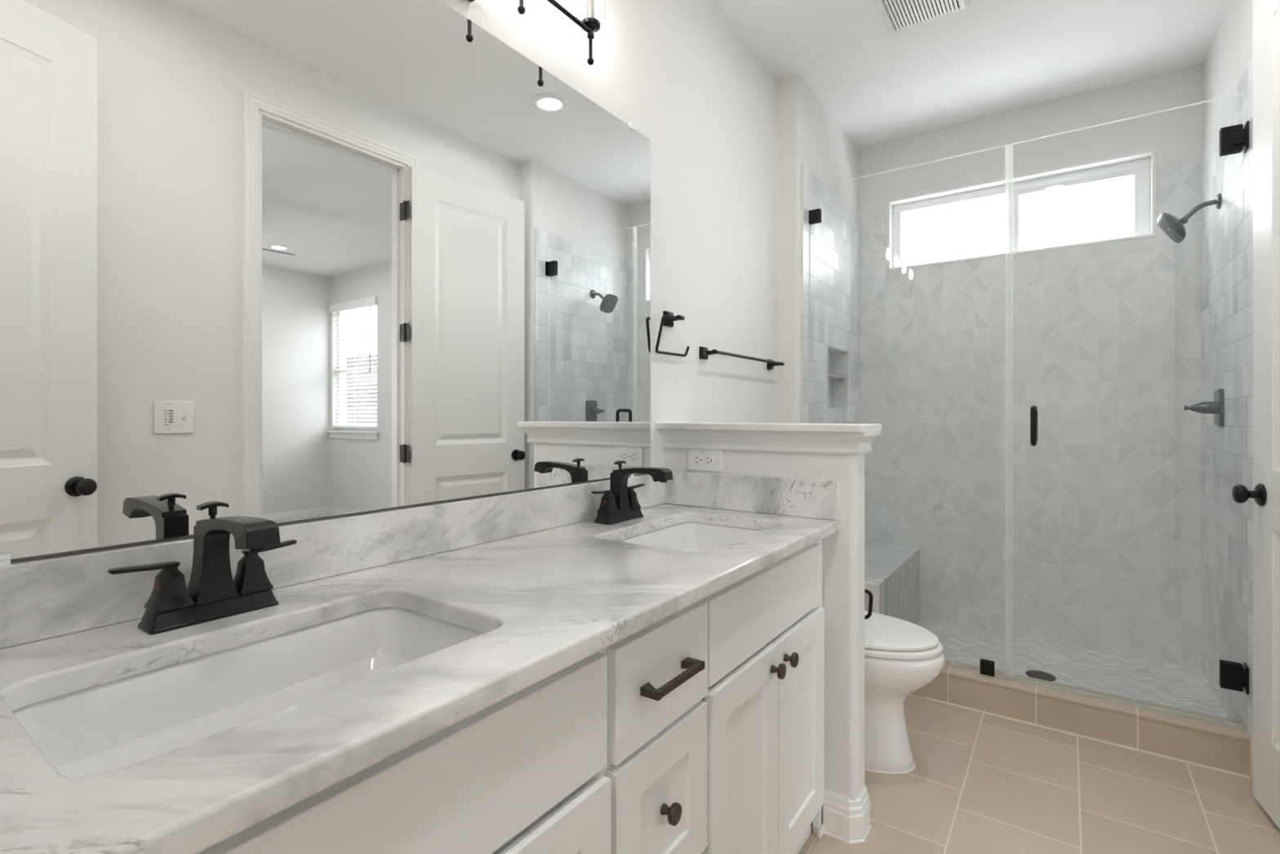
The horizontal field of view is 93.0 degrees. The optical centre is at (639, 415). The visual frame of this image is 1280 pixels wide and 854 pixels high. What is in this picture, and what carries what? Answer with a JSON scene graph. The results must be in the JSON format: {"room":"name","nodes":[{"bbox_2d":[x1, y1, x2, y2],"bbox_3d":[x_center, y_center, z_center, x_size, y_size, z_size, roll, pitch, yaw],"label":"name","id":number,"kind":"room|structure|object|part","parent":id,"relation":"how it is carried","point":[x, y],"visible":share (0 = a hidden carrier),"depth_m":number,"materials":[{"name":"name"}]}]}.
{"room":"bathroom","nodes":[
{"label":"bathroom","id":0,"kind":"room"},
{"bbox_2d":[10,0,858,563],"bbox_3d":[0.135,-0.197,2.124,0.218,2.730,3.970,0,0,35],"label":"wall","id":1,"kind":"structure","parent":0,"point":[731,140],"depth_m":2.27,"materials":[{"name":"white paint"}]},
{"bbox_2d":[0,0,650,565],"bbox_3d":[-0.403,-0.351,1.330,0.010,1.091,1.522,0,0,35],"label":"vanity mirror","id":2,"kind":"object","parent":1,"relation":"attached to","point":[279,261],"visible":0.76,"depth_m":1.05,"materials":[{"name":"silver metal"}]},
{"bbox_2d":[0,474,665,648],"bbox_3d":[-0.421,0.239,1.298,0.018,0.102,1.729,0,0,35],"label":"backsplash","id":3,"kind":"structure","parent":1,"relation":"attached to","point":[43,598],"depth_m":1.06,"materials":[{"name":"white stone"}]},
{"bbox_2d":[517,0,525,14],"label":"vanity light","id":4,"kind":"object","parent":1,"relation":"attached to","point":[521,9],"depth_m":1.36,"materials":[{"name":"black metal"}]},
{"bbox_2d":[546,0,600,65],"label":"vanity light","id":5,"kind":"object","parent":1,"relation":"attached to","point":[589,24],"depth_m":1.56,"materials":[{"name":"black metal"}]},
{"bbox_2d":[655,311,689,356],"bbox_3d":[0.120,-0.274,2.029,0.062,0.147,0.205,0,0,35],"label":"towel ring","id":6,"kind":"object","parent":1,"relation":"attached to","point":[668,318],"visible":1,"depth_m":2.01,"materials":[{"name":"black metal"}]},
{"bbox_2d":[699,346,784,369],"bbox_3d":[0.433,-0.229,2.474,0.063,0.045,0.664,0,0,35],"label":"towel bar","id":7,"kind":"object","parent":1,"relation":"attached to","point":[704,352],"visible":1,"depth_m":2.33,"materials":[{"name":"black metal"}]},
{"bbox_2d":[828,352,831,406],"bbox_3d":[0.969,-0.197,3.276,0.017,0.320,0.345,0,0,35],"label":"wall niche","id":8,"kind":"object","parent":1,"relation":"attached to","point":[829,353],"visible":0.07,"depth_m":3.39,"materials":[{"name":"grey tile"}]},
{"bbox_2d":[801,164,859,423],"bbox_3d":[1.014,-0.004,3.179,0.009,2.303,0.932,0,0,35],"label":"wall tile","id":9,"kind":"structure","parent":1,"relation":"attached to","point":[834,241],"depth_m":3.07,"materials":[{"name":"white tile"}]},
{"bbox_2d":[827,345,848,408],"bbox_3d":[1.013,-0.197,3.245,0.090,0.320,0.345,0,0,35],"label":"wall niche","id":10,"kind":"object","parent":1,"relation":"attached to","point":[838,375],"depth_m":3.37,"materials":[{"name":"grey tile"}]},
{"bbox_2d":[864,581,879,613],"bbox_3d":[0.896,0.884,2.716,0.331,0.315,0.011,0,0,35],"label":"trim","id":11,"kind":"structure","parent":1,"relation":"attached to","point":[873,588],"depth_m":2.63,"materials":[{"name":"white paint"}]},
{"bbox_2d":[663,447,864,824],"bbox_3d":[0.364,0.606,1.889,0.633,1.125,0.103,0,0,35],"label":"wall","id":12,"kind":"structure","parent":0,"point":[842,550],"depth_m":1.69,"materials":[{"name":"white paint"}]},
{"bbox_2d":[688,448,721,471],"bbox_3d":[0.204,0.141,1.933,0.121,0.070,0.008,0,0,35],"label":"outlet plate","id":13,"kind":"object","parent":12,"relation":"attached to","point":[701,460],"visible":1,"depth_m":1.93,"materials":[{"name":"white plastic"}]},
{"bbox_2d":[694,454,702,465],"bbox_3d":[0.187,0.141,1.942,0.028,0.034,0.003,0,0,35],"label":"receptacle","id":14,"kind":"object","parent":13,"relation":"attached to","point":[698,458],"depth_m":1.94,"materials":[{"name":"white plastic"}]},
{"bbox_2d":[705,454,713,465],"bbox_3d":[0.219,0.141,1.919,0.028,0.034,0.003,0,0,35],"label":"receptacle","id":15,"kind":"object","parent":13,"relation":"attached to","point":[708,458],"depth_m":1.92,"materials":[{"name":"white plastic"}]},
{"bbox_2d":[655,422,881,432],"bbox_3d":[0.379,0.035,1.887,0.660,0.021,0.213,0,0,35],"label":"trim","id":16,"kind":"structure","parent":12,"relation":"on","point":[802,427],"depth_m":1.76,"materials":[{"name":"white paint"}]},
{"bbox_2d":[658,429,880,454],"bbox_3d":[0.379,0.075,1.879,0.659,0.062,0.165,0,0,35],"label":"trim","id":17,"kind":"structure","parent":12,"relation":"attached to","point":[833,442],"depth_m":1.79,"materials":[{"name":"white paint"}]},
{"bbox_2d":[822,784,871,843],"bbox_3d":[0.373,1.110,1.883,0.645,0.116,0.137,0,0,35],"label":"baseboard","id":18,"kind":"structure","parent":12,"relation":"attached to","point":[846,820],"depth_m":1.68,"materials":[{"name":"white paint"}]},
{"bbox_2d":[864,588,872,618],"bbox_3d":[0.607,0.553,1.818,0.162,0.105,0.060,0,0,35],"label":"paper holder","id":19,"kind":"object","parent":12,"relation":"attached to","point":[868,615],"visible":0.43,"depth_m":1.79,"materials":[{"name":"black metal"}]},
{"bbox_2d":[710,0,1228,149],"bbox_3d":[1.933,-1.612,-0.381,6.100,0.100,6.200,0,0,35],"label":"ceiling","id":20,"kind":"structure","parent":0,"point":[985,59],"depth_m":2.59,"materials":[{"name":"white paint"}]},
{"bbox_2d":[873,0,969,33],"bbox_3d":[1.053,-1.552,2.277,0.294,0.020,0.294,0,0,35],"label":"exhaust fan","id":21,"kind":"object","parent":20,"relation":"attached to","point":[897,15],"visible":1,"depth_m":2.32,"materials":[{"name":"white plastic"}]},
{"bbox_2d":[858,64,1203,217],"bbox_3d":[1.942,-0.197,3.199,1.900,2.730,0.152,0,0,35],"label":"wall","id":22,"kind":"structure","parent":0,"point":[1176,134],"depth_m":3.04,"materials":[{"name":"white paint"}]},
{"bbox_2d":[887,148,1155,271],"bbox_3d":[1.934,-1.024,3.191,1.174,0.403,0.154,0,0,35],"label":"window","id":23,"kind":"structure","parent":22,"relation":"in","point":[1141,165],"depth_m":3.11,"materials":[{"name":"white paint"}]},
{"bbox_3d":[2.171,-1.003,3.040,0.512,0.338,0.030,0,0,35],"label":"sash","id":24,"kind":"part","parent":23,"relation":"part of","materials":[{"name":"glass"}]},
{"bbox_2d":[859,155,1200,669],"bbox_3d":[1.895,-0.004,3.136,1.498,2.303,0.010,0,0,35],"label":"wall tile","id":25,"kind":"structure","parent":22,"relation":"attached to","point":[1105,338],"depth_m":3.03,"materials":[{"name":"grey tile"}]},
{"bbox_2d":[798,693,1279,853],"bbox_3d":[-0.017,1.198,0.342,1.820,0.060,4.940,0,0,35],"label":"floor","id":26,"kind":"structure","parent":0,"point":[979,783],"depth_m":1.84,"materials":[{"name":"beige tile"}]},
{"bbox_2d":[197,650,611,853],"bbox_3d":[-0.449,0.745,0.758,0.586,0.846,0.684,0,0,35],"label":"vanity cabinet","id":27,"kind":"object","parent":26,"relation":"on","point":[521,774],"visible":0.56,"depth_m":0.70,"materials":[{"name":"white paint"}]},
{"bbox_3d":[-0.142,0.786,0.750,0.019,0.527,0.322,0,0,35],"label":"door","id":28,"kind":"part","parent":27,"relation":"part of","materials":[{"name":"white paint"}]},
{"bbox_2d":[600,600,707,853],"bbox_3d":[-0.167,0.745,1.161,0.584,0.846,0.300,0,0,35],"label":"drawers","id":29,"kind":"object","parent":26,"relation":"on","point":[656,767],"visible":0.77,"depth_m":1.00,"materials":[{"name":"white paint"}]},
{"bbox_3d":[0.037,0.665,1.019,0.019,0.268,0.279,0,0,35],"label":"drawer","id":30,"kind":"part","parent":29,"relation":"part of","materials":[{"name":"white paint"}]},
{"bbox_3d":[0.038,0.433,1.020,0.019,0.173,0.281,0,0,35],"label":"drawer","id":31,"kind":"part","parent":29,"relation":"part of","materials":[{"name":"white paint"}]},
{"bbox_3d":[0.050,0.659,1.010,0.028,0.033,0.033,0,0,35],"label":"knob","id":32,"kind":"part","parent":29,"relation":"part of","materials":[{"name":"brown metal"}]},
{"bbox_3d":[0.056,0.431,1.000,0.034,0.013,0.147,0,0,35],"label":"bar pull","id":33,"kind":"part","parent":29,"relation":"part of","materials":[{"name":"brown metal"}]},
{"bbox_2d":[700,538,824,853],"bbox_3d":[0.119,0.745,1.566,0.586,0.846,0.700,0,0,35],"label":"vanity cabinet","id":34,"kind":"object","parent":26,"relation":"on","point":[765,698],"visible":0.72,"depth_m":1.34,"materials":[{"name":"white paint"}]},
{"bbox_2d":[0,503,839,853],"bbox_3d":[-0.184,0.305,1.143,0.582,0.031,1.748,0,0,35],"label":"countertop","id":35,"kind":"structure","parent":34,"relation":"on","point":[543,602],"depth_m":0.73,"materials":[{"name":"white stone"}]},
{"bbox_2d":[107,501,297,635],"bbox_3d":[-0.565,0.207,0.844,0.192,0.165,0.233,0,0,35],"label":"faucet","id":36,"kind":"object","parent":35,"relation":"on","point":[211,593],"visible":1,"depth_m":0.86,"materials":[{"name":"black metal"}]},
{"bbox_3d":[-0.667,0.205,0.818,0.017,0.010,0.076,0,0,35],"label":"lever","id":37,"kind":"part","parent":36,"relation":"part of","materials":[{"name":"black metal"}]},
{"bbox_3d":[-0.651,0.237,0.841,0.045,0.056,0.045,0,0,35],"label":"handle","id":38,"kind":"part","parent":36,"relation":"part of","materials":[{"name":"black metal"}]},
{"bbox_3d":[-0.621,0.277,0.883,0.055,0.026,0.160,0,0,35],"label":"plate","id":39,"kind":"part","parent":36,"relation":"part of","materials":[{"name":"black metal"}]},
{"bbox_3d":[-0.620,0.141,0.882,0.020,0.031,0.035,0,0,35],"label":"lift rod","id":40,"kind":"part","parent":36,"relation":"part of","materials":[{"name":"black metal"}]},
{"bbox_3d":[-0.564,0.203,0.843,0.188,0.126,0.056,0,0,35],"label":"spout","id":41,"kind":"part","parent":36,"relation":"part of","materials":[{"name":"black metal"}]},
{"bbox_3d":[-0.592,0.237,0.925,0.045,0.056,0.045,0,0,35],"label":"handle","id":42,"kind":"part","parent":36,"relation":"part of","materials":[{"name":"black metal"}]},
{"bbox_3d":[-0.576,0.205,0.947,0.017,0.010,0.076,0,0,35],"label":"lever","id":43,"kind":"part","parent":36,"relation":"part of","materials":[{"name":"black metal"}]},
{"bbox_2d":[11,607,483,777],"bbox_3d":[-0.435,0.396,0.752,0.350,0.150,0.512,0,0,35],"label":"sink basin","id":44,"kind":"object","parent":35,"relation":"in","point":[127,722],"visible":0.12,"depth_m":0.82,"materials":[{"name":"white ceramic"}]},
{"bbox_2d":[591,460,673,524],"bbox_3d":[-0.001,0.207,1.653,0.192,0.165,0.233,0,0,35],"label":"faucet","id":45,"kind":"object","parent":35,"relation":"on","point":[619,504],"visible":1,"depth_m":1.66,"materials":[{"name":"black metal"}]},
{"bbox_3d":[-0.102,0.205,1.628,0.017,0.010,0.076,0,0,35],"label":"lever","id":46,"kind":"part","parent":45,"relation":"part of","materials":[{"name":"black metal"}]},
{"bbox_3d":[-0.086,0.237,1.651,0.045,0.056,0.045,0,0,35],"label":"handle","id":47,"kind":"part","parent":45,"relation":"part of","materials":[{"name":"black metal"}]},
{"bbox_3d":[-0.057,0.277,1.693,0.055,0.026,0.160,0,0,35],"label":"plate","id":48,"kind":"part","parent":45,"relation":"part of","materials":[{"name":"black metal"}]},
{"bbox_3d":[-0.056,0.141,1.692,0.020,0.031,0.035,0,0,35],"label":"lift rod","id":49,"kind":"part","parent":45,"relation":"part of","materials":[{"name":"black metal"}]},
{"bbox_3d":[-0.028,0.237,1.734,0.045,0.056,0.045,0,0,35],"label":"handle","id":50,"kind":"part","parent":45,"relation":"part of","materials":[{"name":"black metal"}]},
{"bbox_3d":[-0.012,0.205,1.757,0.017,0.010,0.076,0,0,35],"label":"lever","id":51,"kind":"part","parent":45,"relation":"part of","materials":[{"name":"black metal"}]},
{"bbox_3d":[0.000,0.203,1.652,0.188,0.126,0.056,0,0,35],"label":"spout","id":52,"kind":"part","parent":45,"relation":"part of","materials":[{"name":"black metal"}]},
{"bbox_2d":[617,522,759,551],"bbox_3d":[0.133,0.396,1.559,0.350,0.150,0.512,0,0,35],"label":"sink basin","id":53,"kind":"object","parent":35,"relation":"in","point":[684,536],"visible":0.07,"depth_m":1.77,"materials":[{"name":"white ceramic"}]},
{"bbox_2d":[665,470,839,519],"bbox_3d":[0.312,0.236,1.850,0.582,0.108,0.018,0,0,35],"label":"sidesplash","id":54,"kind":"object","parent":35,"relation":"on","point":[798,497],"visible":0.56,"depth_m":1.81,"materials":[{"name":"white stone"}]},
{"bbox_3d":[0.217,0.783,1.261,0.019,0.527,0.313,0,0,35],"label":"door","id":55,"kind":"part","parent":34,"relation":"part of","materials":[{"name":"white paint"}]},
{"bbox_3d":[0.305,0.564,1.345,0.028,0.033,0.033,0,0,35],"label":"knob","id":56,"kind":"part","parent":34,"relation":"part of","materials":[{"name":"brown metal"}]},
{"bbox_3d":[0.349,0.564,1.408,0.028,0.033,0.033,0,0,35],"label":"knob","id":57,"kind":"part","parent":34,"relation":"part of","materials":[{"name":"brown metal"}]},
{"bbox_3d":[0.400,0.783,1.521,0.019,0.527,0.316,0,0,35],"label":"door","id":58,"kind":"part","parent":34,"relation":"part of","materials":[{"name":"white paint"}]},
{"bbox_3d":[0.307,1.157,1.437,0.040,0.022,0.696,0,0,35],"label":"toe moulding","id":59,"kind":"part","parent":34,"relation":"part of","materials":[{"name":"white paint"}]},
{"bbox_2d":[864,610,945,773],"bbox_3d":[0.672,0.782,2.183,0.765,0.772,0.450,0,0,35],"label":"toilet","id":60,"kind":"object","parent":26,"relation":"on","point":[902,657],"visible":0.3,"depth_m":1.99,"materials":[{"name":"white ceramic"}]},
{"bbox_3d":[0.755,0.735,2.124,0.523,0.022,0.360,0,0,35],"label":"lid","id":61,"kind":"part","parent":60,"relation":"part of","materials":[{"name":"white plastic"}]},
{"bbox_3d":[0.760,0.759,2.121,0.535,0.020,0.371,0,0,35],"label":"seat","id":62,"kind":"part","parent":60,"relation":"part of","materials":[{"name":"white plastic"}]},
{"bbox_2d":[910,673,1249,775],"bbox_3d":[1.406,1.110,2.440,1.482,0.116,0.135,0,0,35],"label":"curb","id":63,"kind":"object","parent":26,"relation":"on","point":[1211,749],"visible":0.64,"depth_m":2.19,"materials":[{"name":"beige tile"}]},
{"bbox_2d":[924,697,1253,779],"bbox_3d":[1.573,1.105,2.231,0.969,0.128,0.018,0,0,35],"label":"trim","id":64,"kind":"structure","parent":63,"relation":"attached to","point":[1251,776],"depth_m":2.14,"materials":[{"name":"beige tile"}]},
{"bbox_2d":[940,659,1251,741],"bbox_3d":[1.540,1.047,2.345,1.153,0.010,0.143,0,0,35],"label":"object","id":65,"kind":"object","parent":63,"relation":"on","point":[1203,724],"depth_m":2.22,"materials":[{"name":"beige tile"}]},
{"bbox_2d":[808,144,1008,679],"bbox_3d":[1.130,-0.014,2.634,0.808,2.112,0.022,0,0,35],"label":"glass panel","id":66,"kind":"object","parent":65,"relation":"on","point":[986,666],"visible":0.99,"depth_m":2.69,"materials":[{"name":"clear glass"}]},
{"bbox_2d":[916,619,1226,717],"bbox_3d":[1.667,1.164,2.811,1.492,0.068,0.793,0,0,35],"label":"floor","id":67,"kind":"structure","parent":0,"point":[1184,687],"depth_m":2.73,"materials":[{"name":"tile"}]},
{"bbox_2d":[864,550,919,624],"bbox_3d":[1.158,0.954,3.092,0.327,0.428,0.909,0,0,35],"label":"bench","id":68,"kind":"object","parent":67,"relation":"on","point":[902,588],"visible":0.29,"depth_m":3.04,"materials":[{"name":"grey tile"}]},
{"bbox_2d":[864,540,920,586],"bbox_3d":[1.158,0.734,3.089,0.330,0.012,0.913,0,0,35],"label":"bench top","id":69,"kind":"object","parent":68,"relation":"on","point":[882,560],"visible":0.51,"depth_m":3.10,"materials":[{"name":"grey stone"}]},
{"bbox_2d":[1025,670,1056,681],"bbox_3d":[1.739,1.128,2.638,0.112,0.003,0.112,0,0,35],"label":"shower drain","id":70,"kind":"object","parent":67,"relation":"on","point":[1038,674],"visible":0.99,"depth_m":2.63,"materials":[{"name":"black metal"}]},
{"bbox_2d":[1203,0,1253,151],"bbox_3d":[0.949,-0.197,0.311,0.204,2.730,6.000,0,0,35],"label":"wall","id":71,"kind":"structure","parent":0,"point":[1230,52],"depth_m":2.31,"materials":[{"name":"white paint"}]},
{"bbox_2d":[1200,56,1253,739],"bbox_3d":[2.226,0.006,2.310,0.009,2.323,0.960,0,0,35],"label":"wall tile","id":72,"kind":"structure","parent":71,"relation":"attached to","point":[1222,228],"depth_m":2.31,"materials":[{"name":"white tile"}]},
{"bbox_2d":[1009,93,1248,725],"bbox_3d":[1.736,-0.015,2.208,0.673,2.110,0.143,0,0,35],"label":"shower door","id":73,"kind":"structure","parent":72,"relation":"attached to","point":[1234,139],"depth_m":2.03,"materials":[{"name":"clear glass"}]},
{"bbox_3d":[1.527,0.040,2.355,0.019,0.156,0.143,0,0,35],"label":"pull handle","id":74,"kind":"part","parent":73,"relation":"part of","materials":[{"name":"black metal"}]},
{"bbox_2d":[1156,193,1221,243],"bbox_3d":[2.184,-0.781,2.420,0.186,0.169,0.132,0,0,35],"label":"showerhead","id":75,"kind":"object","parent":72,"relation":"attached to","point":[1173,227],"visible":1,"depth_m":2.41,"materials":[{"name":"grey metal"}]},
{"bbox_3d":[2.217,-0.811,2.402,0.112,0.068,0.019,0,0,35],"label":"arm","id":76,"kind":"part","parent":75,"relation":"part of","materials":[{"name":"grey metal"}]},
{"bbox_2d":[1183,388,1224,426],"bbox_3d":[2.207,-0.030,2.387,0.109,0.150,0.116,0,0,35],"label":"shower valve","id":77,"kind":"object","parent":72,"relation":"attached to","point":[1216,407],"visible":1,"depth_m":2.36,"materials":[{"name":"grey metal"}]},
{"bbox_3d":[2.190,-0.030,2.399,0.067,0.048,0.048,0,0,35],"label":"handle","id":78,"kind":"part","parent":77,"relation":"part of","materials":[{"name":"grey metal"}]},
{"bbox_3d":[2.247,-0.030,2.359,0.012,0.150,0.116,0,0,35],"label":"plate","id":79,"kind":"part","parent":77,"relation":"part of","materials":[{"name":"grey metal"}]},
{"bbox_3d":[1.388,-0.087,0.878,0.176,2.509,0.815,0,0,35],"label":"door","id":80,"kind":"structure","parent":71,"relation":"in","visible":0},
{"bbox_2d":[1231,0,1279,829],"bbox_3d":[1.707,-0.065,1.518,0.160,2.425,0.704,0,0,27],"label":"door","id":81,"kind":"structure","parent":80,"relation":"attached to","point":[1265,494],"depth_m":1.76,"materials":[{"name":"white paint"}]},
{"bbox_3d":[1.794,0.233,1.800,0.054,0.056,0.056,0,0,27],"label":"knob","id":82,"kind":"part","parent":81,"relation":"part of","materials":[{"name":"black metal"}]}
]}

